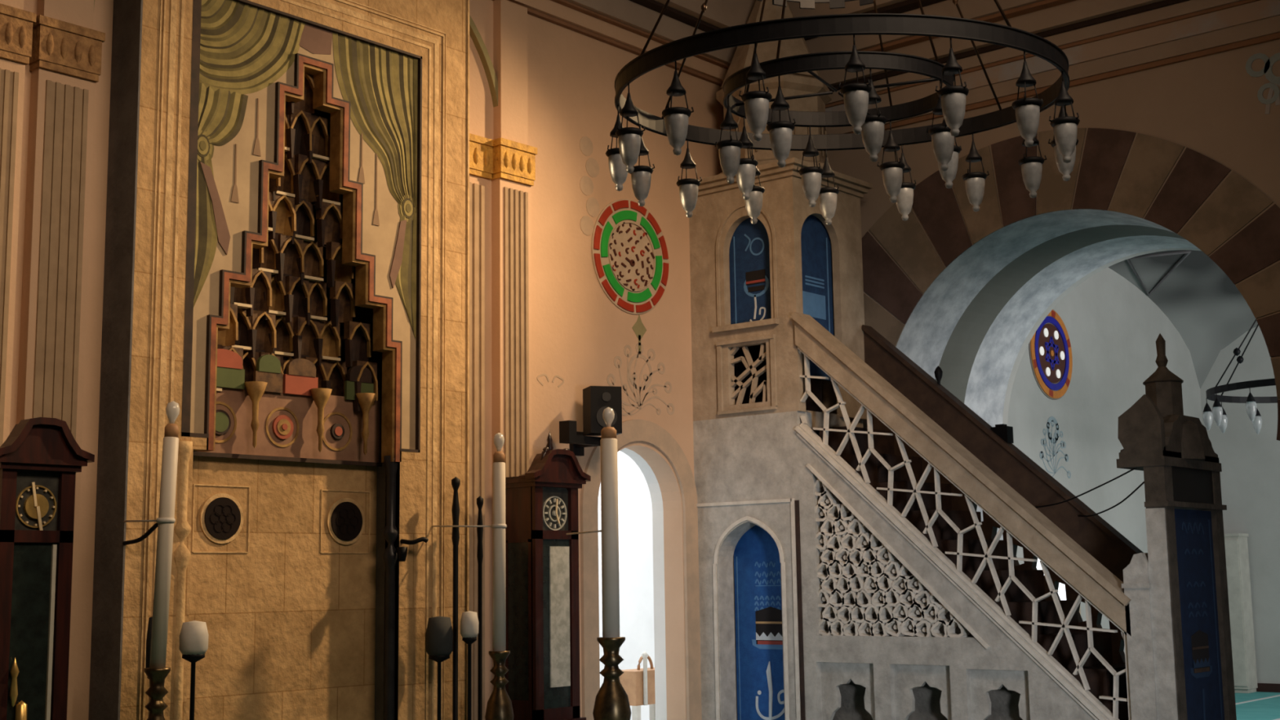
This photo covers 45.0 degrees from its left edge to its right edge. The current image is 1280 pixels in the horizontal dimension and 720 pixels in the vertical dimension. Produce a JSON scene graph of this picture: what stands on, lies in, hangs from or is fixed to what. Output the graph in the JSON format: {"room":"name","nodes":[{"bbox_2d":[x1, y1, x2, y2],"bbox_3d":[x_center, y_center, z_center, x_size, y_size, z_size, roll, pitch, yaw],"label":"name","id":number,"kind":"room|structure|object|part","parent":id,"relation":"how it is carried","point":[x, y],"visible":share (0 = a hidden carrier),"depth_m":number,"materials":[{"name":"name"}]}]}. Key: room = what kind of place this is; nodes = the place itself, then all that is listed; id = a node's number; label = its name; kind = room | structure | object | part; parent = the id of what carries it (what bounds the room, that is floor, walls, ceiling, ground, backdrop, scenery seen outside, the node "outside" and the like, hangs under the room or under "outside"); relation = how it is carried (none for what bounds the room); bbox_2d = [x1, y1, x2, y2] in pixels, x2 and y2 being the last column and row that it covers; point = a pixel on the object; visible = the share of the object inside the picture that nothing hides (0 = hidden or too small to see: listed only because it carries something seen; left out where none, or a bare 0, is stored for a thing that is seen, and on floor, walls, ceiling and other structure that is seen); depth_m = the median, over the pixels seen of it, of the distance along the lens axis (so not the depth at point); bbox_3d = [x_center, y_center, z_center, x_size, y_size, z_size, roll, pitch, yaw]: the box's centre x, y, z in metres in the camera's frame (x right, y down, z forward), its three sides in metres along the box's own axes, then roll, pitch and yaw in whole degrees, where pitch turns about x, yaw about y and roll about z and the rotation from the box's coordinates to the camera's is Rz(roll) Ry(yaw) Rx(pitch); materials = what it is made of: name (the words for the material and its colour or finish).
{"room":"mosque","nodes":[
{"label":"mosque","id":0,"kind":"room"},
{"bbox_2d":[9,0,1202,719],"bbox_3d":[-0.807,-0.183,11.766,0.353,6.900,26.600,-8,-11,40],"label":"wall","id":1,"kind":"structure","parent":0,"point":[580,340],"depth_m":12.37,"materials":[{"name":"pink paint"}]},
{"bbox_2d":[0,0,36,446],"bbox_3d":[-3.489,-0.142,8.227,0.140,5.900,0.370,-8,-11,40],"label":"fluted pilaster","id":2,"kind":"object","parent":1,"relation":"attached to","point":[16,23],"visible":1,"depth_m":8.41,"materials":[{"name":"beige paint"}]},
{"bbox_2d":[16,0,105,719],"bbox_3d":[-3.224,-0.103,8.532,0.140,5.900,0.400,-8,-11,40],"label":"fluted pilaster","id":3,"kind":"object","parent":1,"relation":"attached to","point":[65,60],"visible":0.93,"depth_m":8.59,"materials":[{"name":"pink paint"}]},
{"bbox_2d":[93,0,497,106],"bbox_3d":[-2.130,-2.483,10.284,0.070,1.376,3.370,-8,-11,40],"label":"trim","id":4,"kind":"structure","parent":1,"relation":"attached to","point":[478,42],"depth_m":11.38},
{"bbox_2d":[468,133,493,719],"bbox_3d":[-1.191,0.748,10.854,0.055,4.810,0.470,-8,-11,40],"label":"fluted pilaster","id":5,"kind":"object","parent":1,"relation":"attached to","point":[481,148],"visible":0.52,"depth_m":11.03,"materials":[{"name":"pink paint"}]},
{"bbox_2d":[491,0,537,690],"bbox_3d":[-0.909,0.243,11.200,0.140,5.900,0.380,-8,-11,40],"label":"fluted pilaster","id":6,"kind":"object","parent":1,"relation":"attached to","point":[513,175],"visible":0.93,"depth_m":11.30,"materials":[{"name":"pink paint"}]},
{"bbox_2d":[559,420,600,456],"bbox_3d":[-0.485,0.585,11.520,0.300,0.220,0.440,-8,-11,40],"label":"wall bracket","id":7,"kind":"object","parent":1,"relation":"attached to","point":[568,433],"visible":0.84,"depth_m":11.36,"materials":[{"name":"black metal"}]},
{"bbox_2d":[582,386,622,435],"bbox_3d":[-0.281,0.382,11.571,0.240,0.350,0.230,2,-8,-17],"label":"loudspeaker","id":8,"kind":"object","parent":7,"relation":"on","point":[596,399],"visible":0.81,"depth_m":11.48,"materials":[{"name":"black plastic"}]},
{"bbox_2d":[492,0,755,86],"bbox_3d":[-3.957,-3.639,8.095,0.360,1.000,16.300,-8,-11,40],"label":"ceiling","id":9,"kind":"structure","parent":1,"relation":"attached to","point":[627,25],"depth_m":12.72,"materials":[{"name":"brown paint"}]},
{"bbox_2d":[591,199,668,314],"bbox_3d":[-0.068,-0.834,12.453,0.026,0.937,0.937,-8,-11,40],"label":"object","id":10,"kind":"structure","parent":1,"relation":"in","point":[629,251],"depth_m":12.43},
{"bbox_2d":[579,419,702,719],"bbox_3d":[-0.044,1.554,12.342,0.350,3.600,2.400,-8,-11,40],"label":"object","id":11,"kind":"structure","parent":1,"relation":"in","point":[642,430],"depth_m":12.50,"materials":[{"name":"white paint"}]},
{"bbox_2d":[1028,309,1072,399],"bbox_3d":[4.803,-0.078,18.058,0.030,1.092,1.092,-8,-11,40],"label":"window","id":12,"kind":"structure","parent":1,"relation":"in","point":[1050,351],"depth_m":18.04,"materials":[{"name":"blue glass"}]},
{"bbox_2d":[1036,558,1080,614],"bbox_3d":[4.685,2.322,17.518,0.050,1.700,1.160,-8,-11,40],"label":"window","id":13,"kind":"structure","parent":1,"relation":"in","point":[1061,590],"depth_m":17.60,"materials":[{"name":"white glass"}]},
{"bbox_3d":[4.678,2.472,17.504,0.012,1.200,0.960,-8,-11,40],"label":"glass","id":14,"kind":"part","parent":13,"relation":"part of","materials":[{"name":"white glass"}]},
{"bbox_2d":[1126,250,1191,296],"bbox_3d":[6.703,-1.140,19.735,0.718,0.403,1.240,-5,-9,29],"label":"trim","id":15,"kind":"structure","parent":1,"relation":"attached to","point":[1186,253],"depth_m":19.59,"materials":[{"name":"paint"}]},
{"bbox_2d":[597,450,654,719],"bbox_3d":[-0.050,1.620,14.932,3.050,4.200,6.300,-8,-11,40],"label":"wall","id":16,"kind":"structure","parent":0,"point":[634,500],"depth_m":16.95,"materials":[{"name":"white paint"}]},
{"bbox_2d":[826,39,1279,540],"bbox_3d":[7.446,-0.587,9.783,15.200,6.900,1.732,-8,-11,40],"label":"wall","id":17,"kind":"structure","parent":0,"point":[1184,154],"depth_m":12.55,"materials":[{"name":"beige paint"}]},
{"bbox_2d":[787,0,1279,134],"bbox_3d":[6.752,-3.398,9.261,15.000,1.460,0.570,-8,-11,40],"label":"trim","id":18,"kind":"structure","parent":17,"relation":"attached to","point":[1100,40],"depth_m":12.30,"materials":[{"name":"beige paint"}]},
{"bbox_2d":[1002,248,1200,426],"bbox_3d":[5.088,-0.097,12.985,7.000,6.900,0.100,-8,-11,40],"label":"trim","id":19,"kind":"structure","parent":0,"point":[1005,420],"depth_m":14.22,"materials":[{"name":"grey paint"}]},
{"bbox_2d":[1107,249,1257,388],"bbox_3d":[8.441,-1.371,15.735,8.900,2.100,8.300,-8,-11,40],"label":"ceiling","id":20,"kind":"structure","parent":0,"point":[1208,311],"depth_m":20.63,"materials":[{"name":"grey paint"}]},
{"bbox_2d":[1202,319,1277,434],"bbox_3d":[6.857,-0.783,16.261,1.904,2.970,1.904,-8,-11,40],"label":"chandelier","id":21,"kind":"object","parent":20,"relation":"hanging from","point":[1218,413],"visible":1,"depth_m":16.14,"materials":[{"name":"black metal"}]},
{"bbox_3d":[6.404,-0.371,16.162,0.931,1.329,0.080,0,-8,-9],"label":"suspension rod","id":22,"kind":"part","parent":21,"relation":"part of","materials":[{"name":"black metal"}]},
{"bbox_3d":[6.583,-0.316,16.564,0.077,1.329,0.931,5,-10,-33],"label":"suspension rod","id":23,"kind":"part","parent":21,"relation":"part of","materials":[{"name":"black metal"}]},
{"bbox_2d":[1200,325,1279,684],"bbox_3d":[11.312,0.617,18.640,9.000,6.900,0.300,-8,-11,40],"label":"wall","id":24,"kind":"structure","parent":0,"point":[1250,475],"depth_m":20.91,"materials":[{"name":"grey paint"}]},
{"bbox_2d":[1256,683,1279,692],"bbox_3d":[10.875,4.008,18.360,8.000,0.120,0.030,-8,-11,40],"label":"baseboard","id":25,"kind":"structure","parent":24,"relation":"attached to","point":[1262,687],"depth_m":20.50,"materials":[{"name":"brown wood"}]},
{"bbox_2d":[1235,691,1279,719],"bbox_3d":[9.699,3.778,16.238,9.000,0.012,4.800,-8,-11,40],"label":"floor","id":26,"kind":"structure","parent":0,"point":[1258,705],"depth_m":18.41,"materials":[{"name":"teal carpet"}]},
{"bbox_2d":[1224,533,1257,693],"bbox_3d":[7.897,3.390,20.738,0.530,2.100,0.380,-8,-11,40],"label":"door","id":27,"kind":"structure","parent":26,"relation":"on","point":[1240,604],"depth_m":20.54,"materials":[{"name":"white metal"}]},
{"bbox_3d":[7.884,3.352,20.542,0.230,1.920,0.020,-8,-11,40],"label":"door","id":28,"kind":"part","parent":27,"relation":"part of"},
{"bbox_3d":[1.559,-4.982,3.483,15.700,0.200,16.900,-8,-11,40],"label":"ceiling","id":29,"kind":"structure","parent":0,"visible":0},
{"bbox_2d":[605,0,1079,225],"bbox_3d":[1.004,-2.503,8.134,2.364,3.383,2.374,-3,-8,15],"label":"chandelier","id":30,"kind":"object","parent":29,"relation":"hanging from","point":[869,134],"visible":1,"depth_m":7.53,"materials":[{"name":"black metal"}]},
{"bbox_3d":[0.408,-2.358,7.826,0.964,1.895,0.030,3,-9,-26],"label":"suspension rod","id":31,"kind":"part","parent":30,"relation":"part of","materials":[{"name":"brown metal"}]},
{"bbox_3d":[0.486,-2.292,8.507,0.964,1.835,0.032,-7,-10,36],"label":"suspension rod","id":32,"kind":"part","parent":30,"relation":"part of","materials":[{"name":"brown metal"}]},
{"bbox_3d":[0.743,-2.314,8.309,0.496,1.853,0.032,-7,-10,36],"label":"suspension rod","id":33,"kind":"part","parent":30,"relation":"part of","materials":[{"name":"brown metal"}]},
{"bbox_3d":[0.799,-2.360,7.843,0.032,1.895,0.495,-7,-10,36],"label":"suspension rod","id":34,"kind":"part","parent":30,"relation":"part of","materials":[{"name":"brown metal"}]},
{"bbox_3d":[0.999,-2.670,8.152,1.090,1.302,1.090,-8,-11,40],"label":"scalloped crown","id":35,"kind":"part","parent":30,"relation":"part of","materials":[{"name":"black metal"}]},
{"bbox_3d":[1.211,-2.314,8.366,0.032,1.851,0.495,-7,-10,36],"label":"suspension rod","id":36,"kind":"part","parent":30,"relation":"part of","materials":[{"name":"brown metal"}]},
{"bbox_3d":[1.267,-2.360,7.899,0.496,1.894,0.032,-7,-10,36],"label":"suspension rod","id":37,"kind":"part","parent":30,"relation":"part of","materials":[{"name":"brown metal"}]},
{"bbox_3d":[1.572,-2.310,8.437,0.964,1.851,0.030,4,-9,-29],"label":"suspension rod","id":38,"kind":"part","parent":30,"relation":"part of","materials":[{"name":"brown metal"}]},
{"bbox_3d":[1.405,-2.391,7.585,0.031,1.926,0.963,5,-10,-36],"label":"suspension rod","id":39,"kind":"part","parent":30,"relation":"part of","materials":[{"name":"brown metal"}]},
{"bbox_3d":[3.544,2.748,7.610,19.000,0.200,26.600,-8,-11,40],"label":"floor","id":40,"kind":"structure","parent":0,"visible":0},
{"bbox_2d":[0,417,94,719],"bbox_3d":[-3.104,1.523,7.731,0.380,2.452,0.525,-8,-11,40],"label":"grandfather clock","id":41,"kind":"object","parent":40,"relation":"on","point":[41,458],"visible":1,"depth_m":7.73,"materials":[{"name":"brown wood"}]},
{"bbox_3d":[-3.025,1.454,7.671,0.008,1.090,0.240,-8,-11,40],"label":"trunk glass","id":42,"kind":"part","parent":41,"relation":"part of","materials":[{"name":"glass"}]},
{"bbox_3d":[-3.046,0.688,7.789,0.015,0.340,0.273,-8,-11,40],"label":"dial plate","id":43,"kind":"part","parent":41,"relation":"part of","materials":[{"name":"metal"}]},
{"bbox_2d":[0,417,94,472],"bbox_3d":[-3.120,0.439,7.885,0.380,0.262,0.525,-8,-11,40],"label":"hood","id":44,"kind":"object","parent":41,"relation":"attached to","point":[38,444],"depth_m":7.78,"materials":[{"name":"brown wood"}]},
{"bbox_2d":[145,616,152,678],"bbox_3d":[-2.571,2.083,8.160,0.102,1.450,0.102,-8,-11,40],"label":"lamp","id":45,"kind":"object","parent":40,"relation":"on","point":[150,619],"visible":0.11,"depth_m":8.20,"materials":[{"name":"black metal"}]},
{"bbox_2d":[144,666,170,719],"bbox_3d":[-2.484,2.178,7.906,0.242,1.187,0.242,-8,-11,40],"label":"candlestick","id":46,"kind":"object","parent":40,"relation":"on","point":[157,691],"visible":0.98,"depth_m":7.94,"materials":[{"name":"gold metal"}]},
{"bbox_2d":[149,400,179,668],"bbox_3d":[-2.488,0.905,8.104,0.080,1.396,0.124,-8,-11,40],"label":"candle","id":47,"kind":"object","parent":46,"relation":"on","point":[171,440],"visible":1,"depth_m":8.07,"materials":[{"name":"wax"}]},
{"bbox_2d":[164,423,178,437],"bbox_3d":[-2.482,0.375,8.196,0.074,0.070,0.074,-8,-13,40],"label":"socket","id":48,"kind":"object","parent":47,"relation":"attached to","point":[171,430],"depth_m":8.17,"materials":[{"name":"brown wood"}]},
{"bbox_3d":[-2.481,0.279,8.212,0.072,0.125,0.074,-8,-13,40],"label":"bulb","id":49,"kind":"part","parent":47,"relation":"part of","materials":[{"name":"white glass"}]},
{"bbox_2d":[179,620,208,719],"bbox_3d":[-2.373,2.097,8.173,0.153,1.420,0.153,-8,-11,40],"label":"lamp","id":50,"kind":"object","parent":40,"relation":"on","point":[193,635],"visible":1,"depth_m":8.21,"materials":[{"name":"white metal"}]},
{"bbox_3d":[-2.382,1.483,8.261,0.153,0.180,0.153,-8,-11,40],"label":"lamp shade","id":51,"kind":"part","parent":50,"relation":"part of","materials":[{"name":"white glass"}]},
{"bbox_2d":[88,0,469,719],"bbox_3d":[-2.202,-0.093,9.770,0.591,6.200,2.567,-8,-11,40],"label":"mihrab","id":52,"kind":"object","parent":40,"relation":"on","point":[278,171],"visible":1,"depth_m":9.63,"materials":[{"name":"stone"}]},
{"bbox_2d":[122,522,158,545],"bbox_3d":[-2.708,0.933,8.444,0.250,0.150,0.047,-2,-8,10],"label":"iron hook","id":53,"kind":"object","parent":52,"relation":"attached to","point":[155,526],"visible":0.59,"depth_m":8.43,"materials":[{"name":"black metal"}]},
{"bbox_2d":[123,517,175,523],"bbox_3d":[-2.626,0.866,8.292,0.098,0.032,0.552,5,-10,-37],"label":"bracket","id":54,"kind":"object","parent":52,"relation":"attached to","point":[162,519],"visible":1,"depth_m":8.10,"materials":[{"name":"beige metal"}]},
{"bbox_3d":[-2.521,-0.896,9.168,0.010,0.530,0.220,-8,-11,40],"label":"painted sash","id":55,"kind":"part","parent":52,"relation":"part of","materials":[{"name":"brown paint"}]},
{"bbox_2d":[193,0,305,306],"bbox_3d":[-2.374,-1.206,9.388,0.013,1.980,0.818,-8,-11,40],"label":"curtain","id":56,"kind":"object","parent":52,"relation":"hanging from","point":[249,55],"depth_m":9.34,"materials":[{"name":"green fabric"}]},
{"bbox_2d":[244,381,267,448],"bbox_3d":[-2.329,0.335,9.360,0.129,0.400,0.129,-3,-9,18],"label":"pendant","id":57,"kind":"object","parent":52,"relation":"attached to","point":[254,390],"depth_m":9.38,"materials":[{"name":"gold metal"}]},
{"bbox_2d":[195,72,382,462],"bbox_3d":[-2.278,-0.650,9.857,0.460,2.570,1.500,-8,-11,40],"label":"hood","id":58,"kind":"object","parent":52,"relation":"attached to","point":[299,378],"depth_m":9.86,"materials":[{"name":"brown wood"}]},
{"bbox_3d":[-2.086,-0.811,9.704,0.040,2.700,1.790,-8,-11,40],"label":"painted panel","id":59,"kind":"part","parent":52,"relation":"part of","materials":[{"name":"beige paint"}]},
{"bbox_2d":[310,387,332,452],"bbox_3d":[-2.009,0.383,9.729,0.129,0.400,0.129,-3,-9,18],"label":"pendant","id":60,"kind":"object","parent":52,"relation":"attached to","point":[319,397],"depth_m":9.75,"materials":[{"name":"gold metal"}]},
{"bbox_2d":[355,392,376,455],"bbox_3d":[-1.774,0.418,9.999,0.129,0.400,0.129,3,-9,-27],"label":"pendant","id":61,"kind":"object","parent":52,"relation":"attached to","point":[364,401],"depth_m":10.00,"materials":[{"name":"gold metal"}]},
{"bbox_2d":[332,32,417,339],"bbox_3d":[-1.733,-1.130,10.129,0.013,1.940,0.728,-8,-11,40],"label":"curtain","id":62,"kind":"object","parent":52,"relation":"hanging from","point":[375,81],"depth_m":10.17,"materials":[{"name":"paint"}]},
{"bbox_3d":[-1.600,-0.705,10.220,0.010,0.480,0.140,-8,-11,40],"label":"painted sash","id":63,"kind":"part","parent":52,"relation":"part of","materials":[{"name":"brown paint"}]},
{"bbox_2d":[396,537,428,561],"bbox_3d":[-1.465,1.216,9.938,0.200,0.154,0.094,2,-9,-19],"label":"hook","id":64,"kind":"object","parent":52,"relation":"attached to","point":[402,551],"visible":1,"depth_m":9.90,"materials":[{"name":"black metal"}]},
{"bbox_2d":[431,524,506,528],"bbox_3d":[-1.111,1.083,10.047,0.566,0.032,0.098,-5,-9,27],"label":"bracket","id":65,"kind":"object","parent":52,"relation":"attached to","point":[493,526],"visible":1,"depth_m":10.00,"materials":[{"name":"beige metal"}]},
{"bbox_2d":[426,616,453,719],"bbox_3d":[-1.273,2.328,9.803,0.173,1.390,0.173,-8,-11,40],"label":"lamp","id":66,"kind":"object","parent":40,"relation":"on","point":[439,632],"visible":1,"depth_m":9.82,"materials":[{"name":"black metal"}]},
{"bbox_3d":[-1.281,1.763,9.883,0.173,0.250,0.173,-8,-11,40],"label":"lamp shade","id":67,"kind":"part","parent":66,"relation":"part of","materials":[{"name":"white glass"}]},
{"bbox_2d":[451,476,460,719],"bbox_3d":[-1.195,1.901,10.010,0.095,2.290,0.100,-8,-11,40],"label":"staff","id":68,"kind":"object","parent":40,"relation":"on","point":[455,482],"visible":1,"depth_m":10.05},
{"bbox_2d":[460,610,478,719],"bbox_3d":[-1.083,2.311,9.812,0.118,1.420,0.118,-8,-11,40],"label":"lamp","id":69,"kind":"object","parent":40,"relation":"on","point":[469,620],"visible":1,"depth_m":9.85,"materials":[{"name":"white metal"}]},
{"bbox_3d":[-1.092,1.692,9.900,0.118,0.170,0.118,-8,-11,40],"label":"lamp shade","id":70,"kind":"part","parent":69,"relation":"part of","materials":[{"name":"white glass"}]},
{"bbox_2d":[476,496,483,719],"bbox_3d":[-1.047,1.976,10.125,0.095,2.170,0.100,-8,-11,40],"label":"staff","id":71,"kind":"object","parent":40,"relation":"on","point":[479,500],"visible":1,"depth_m":10.17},
{"bbox_2d":[484,650,514,719],"bbox_3d":[-0.885,2.426,9.746,0.245,1.167,0.245,-8,-11,40],"label":"candlestick","id":72,"kind":"object","parent":40,"relation":"on","point":[499,706],"visible":0.99,"depth_m":9.75,"materials":[{"name":"gold metal"}]},
{"bbox_2d":[492,432,506,651],"bbox_3d":[-0.904,1.160,9.927,0.084,1.395,0.084,-8,-11,40],"label":"candle","id":73,"kind":"object","parent":72,"relation":"on","point":[499,456],"visible":1,"depth_m":9.89,"materials":[{"name":"wax"}]},
{"bbox_3d":[-0.913,0.532,10.016,0.072,0.125,0.074,-8,-11,40],"label":"bulb","id":74,"kind":"part","parent":73,"relation":"part of","materials":[{"name":"clear glass"}]},
{"bbox_2d":[493,451,505,462],"bbox_3d":[-0.912,0.628,10.002,0.077,0.070,0.077,-8,-11,40],"label":"socket","id":75,"kind":"object","parent":73,"relation":"attached to","point":[498,456],"depth_m":9.97,"materials":[{"name":"brown wood"}]},
{"bbox_2d":[504,431,591,719],"bbox_3d":[-0.666,1.825,10.768,0.380,2.640,0.570,-8,-11,40],"label":"grandfather clock","id":76,"kind":"object","parent":40,"relation":"on","point":[542,663],"visible":1,"depth_m":10.69,"materials":[{"name":"brown wood"}]},
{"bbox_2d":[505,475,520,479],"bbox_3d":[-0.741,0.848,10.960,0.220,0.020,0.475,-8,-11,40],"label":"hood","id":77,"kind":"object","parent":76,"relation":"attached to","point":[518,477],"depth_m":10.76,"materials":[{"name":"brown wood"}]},
{"bbox_3d":[-0.835,1.783,10.637,0.200,1.090,0.006,-8,-11,40],"label":"glass","id":78,"kind":"part","parent":76,"relation":"part of","materials":[{"name":"black glass"}]},
{"bbox_2d":[505,448,591,488],"bbox_3d":[-0.681,0.774,10.917,0.380,0.262,0.570,-8,-11,40],"label":"hood","id":79,"kind":"object","parent":76,"relation":"attached to","point":[550,468],"depth_m":10.78,"materials":[{"name":"brown wood"}]},
{"bbox_3d":[-0.608,1.023,10.821,0.015,0.340,0.304,-8,-11,40],"label":"dial plate","id":80,"kind":"part","parent":76,"relation":"part of","materials":[{"name":"metal"}]},
{"bbox_3d":[-0.586,1.819,10.699,0.008,1.150,0.285,-8,-11,40],"label":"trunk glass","id":81,"kind":"part","parent":76,"relation":"part of","materials":[{"name":"glass"}]},
{"bbox_2d":[592,636,631,719],"bbox_3d":[-0.163,2.281,9.145,0.260,1.264,0.260,-8,-11,40],"label":"candlestick","id":82,"kind":"object","parent":40,"relation":"on","point":[611,700],"visible":1,"depth_m":9.14,"materials":[{"name":"gold metal"}]},
{"bbox_2d":[600,407,619,637],"bbox_3d":[-0.182,0.972,9.331,0.104,1.385,0.104,-8,-11,40],"label":"candle","id":83,"kind":"object","parent":82,"relation":"on","point":[608,442],"visible":1,"depth_m":9.29,"materials":[{"name":"wax"}]},
{"bbox_2d":[565,529,601,534],"bbox_3d":[-0.335,1.070,9.618,0.100,0.024,0.768,3,-9,-27],"label":"bracket","id":84,"kind":"object","parent":83,"relation":"attached to","point":[600,531],"visible":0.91,"depth_m":9.69,"materials":[{"name":"beige metal"}]},
{"bbox_2d":[600,426,616,439],"bbox_3d":[-0.190,0.445,9.406,0.096,0.070,0.096,-8,-11,40],"label":"socket","id":85,"kind":"object","parent":83,"relation":"attached to","point":[606,433],"depth_m":9.37,"materials":[{"name":"brown wood"}]},
{"bbox_3d":[-0.191,0.348,9.420,0.072,0.125,0.074,-8,-11,40],"label":"bulb","id":86,"kind":"part","parent":83,"relation":"part of","materials":[{"name":"clear glass"}]},
{"bbox_2d":[688,0,1236,719],"bbox_3d":[2.298,-0.146,11.993,4.060,6.800,1.160,-8,-11,40],"label":"minbar","id":87,"kind":"object","parent":40,"relation":"on","point":[899,602],"visible":0.96,"depth_m":11.77,"materials":[{"name":"stone"}]},
{"bbox_2d":[729,344,767,404],"bbox_3d":[0.904,0.115,12.570,0.407,0.496,0.040,-8,-11,40],"label":"grille","id":88,"kind":"object","parent":87,"relation":"attached to","point":[750,366],"depth_m":12.58,"materials":[{"name":"stone"}]},
{"bbox_3d":[0.847,2.231,12.274,0.990,2.215,0.016,-8,-11,40],"label":"niche moulding","id":89,"kind":"part","parent":87,"relation":"part of","materials":[{"name":"stone"}]},
{"bbox_2d":[728,217,771,324],"bbox_3d":[0.935,-0.710,12.714,0.540,1.000,0.018,-8,-11,40],"label":"curtain","id":90,"kind":"object","parent":87,"relation":"attached to","point":[749,250],"visible":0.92,"depth_m":12.74,"materials":[{"name":"blue fabric"}]},
{"bbox_2d":[733,524,784,719],"bbox_3d":[1.013,2.292,12.451,0.600,1.940,0.017,-8,-11,40],"label":"decorative panel","id":91,"kind":"object","parent":87,"relation":"attached to","point":[757,563],"visible":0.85,"depth_m":12.51,"materials":[{"name":"blue fabric"}]},
{"bbox_3d":[1.188,-0.516,13.004,1.150,1.990,1.160,-8,-11,40],"label":"tower moulding","id":92,"kind":"part","parent":87,"relation":"part of","materials":[{"name":"stone"}]},
{"bbox_2d":[800,214,833,381],"bbox_3d":[1.417,-0.529,12.654,0.015,1.370,0.550,-8,-11,40],"label":"curtain","id":93,"kind":"object","parent":87,"relation":"attached to","point":[815,245],"visible":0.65,"depth_m":12.72,"materials":[{"name":"blue fabric"}]},
{"bbox_3d":[2.074,2.683,11.262,1.820,1.000,0.040,-8,-11,40],"label":"panel","id":94,"kind":"part","parent":87,"relation":"part of","materials":[{"name":"stone"}]},
{"bbox_2d":[933,365,942,385],"bbox_3d":[2.428,0.229,12.550,0.067,0.370,0.070,-8,-11,40],"label":"wall lantern","id":95,"kind":"object","parent":87,"relation":"on","point":[938,372],"visible":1,"depth_m":12.54,"materials":[{"name":"black metal"}]},
{"bbox_3d":[2.236,1.560,11.142,2.630,2.372,0.032,-8,-11,40],"label":"flank moulding","id":96,"kind":"part","parent":87,"relation":"part of","materials":[{"name":"stone"}]},
{"bbox_3d":[2.284,0.731,11.293,2.653,2.497,0.220,-8,-11,40],"label":"handrail","id":97,"kind":"part","parent":87,"relation":"part of","materials":[{"name":"stone"}]},
{"bbox_2d":[990,423,1013,443],"bbox_3d":[2.843,0.581,12.145,0.140,0.150,0.100,-8,-11,40],"label":"junction box","id":98,"kind":"object","parent":87,"relation":"on","point":[1004,432],"visible":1,"depth_m":12.10,"materials":[{"name":"black plastic"}]},
{"bbox_3d":[2.881,0.677,12.066,2.563,2.216,0.130,-8,-11,40],"label":"rail","id":99,"kind":"part","parent":87,"relation":"part of","materials":[{"name":"brown wood"}]},
{"bbox_2d":[1035,467,1137,507],"bbox_3d":[3.171,0.921,11.136,0.024,0.231,1.660,1,-8,-14],"label":"cable","id":100,"kind":"object","parent":87,"relation":"attached to","point":[1127,472],"visible":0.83,"depth_m":11.03,"materials":[{"name":"black rubber"}]},
{"bbox_2d":[1077,480,1144,516],"bbox_3d":[3.321,0.999,10.981,0.028,0.194,1.331,0,-8,-4],"label":"cable","id":101,"kind":"object","parent":87,"relation":"attached to","point":[1143,482],"visible":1,"depth_m":10.81,"materials":[{"name":"black rubber"}]},
{"bbox_3d":[3.654,0.420,10.750,0.520,1.230,1.050,-8,-11,40],"label":"portal crown","id":102,"kind":"part","parent":87,"relation":"part of","materials":[{"name":"stone"}]},
{"bbox_3d":[3.760,0.866,10.594,0.050,0.240,0.740,-8,-11,40],"label":"inscription panel","id":103,"kind":"part","parent":87,"relation":"part of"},
{"bbox_2d":[1173,508,1224,719],"bbox_3d":[3.778,1.999,10.431,0.017,1.970,0.720,-8,-11,40],"label":"curtain","id":104,"kind":"object","parent":87,"relation":"attached to","point":[1193,528],"visible":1,"depth_m":10.48,"materials":[{"name":"blue fabric"}]},
{"bbox_3d":[0.030,3.691,14.595,2.880,0.022,6.100,-8,-11,40],"label":"floor","id":105,"kind":"structure","parent":0,"visible":0},
{"bbox_2d":[619,651,655,719],"bbox_3d":[0.066,3.274,14.964,0.365,0.930,0.620,-8,-11,40],"label":"wooden stand","id":106,"kind":"object","parent":105,"relation":"on","point":[638,683],"visible":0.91,"depth_m":14.74,"materials":[{"name":"brown wood"}]},
{"bbox_3d":[-0.032,3.488,14.648,0.060,0.420,0.060,-8,-11,40],"label":"leg","id":107,"kind":"part","parent":106,"relation":"part of","materials":[{"name":"white wood"}]},
{"bbox_3d":[0.051,3.033,14.755,0.065,0.510,0.065,-3,-9,18],"label":"post","id":108,"kind":"part","parent":106,"relation":"part of","materials":[{"name":"white wood"}]},
{"bbox_3d":[0.050,2.935,15.034,0.030,0.145,0.226,-8,-11,40],"label":"handle","id":109,"kind":"part","parent":106,"relation":"part of","materials":[{"name":"brown wood"}]},
{"bbox_3d":[0.137,3.570,15.236,0.060,0.420,0.060,-8,-11,40],"label":"leg","id":110,"kind":"part","parent":106,"relation":"part of","materials":[{"name":"white wood"}]}
]}

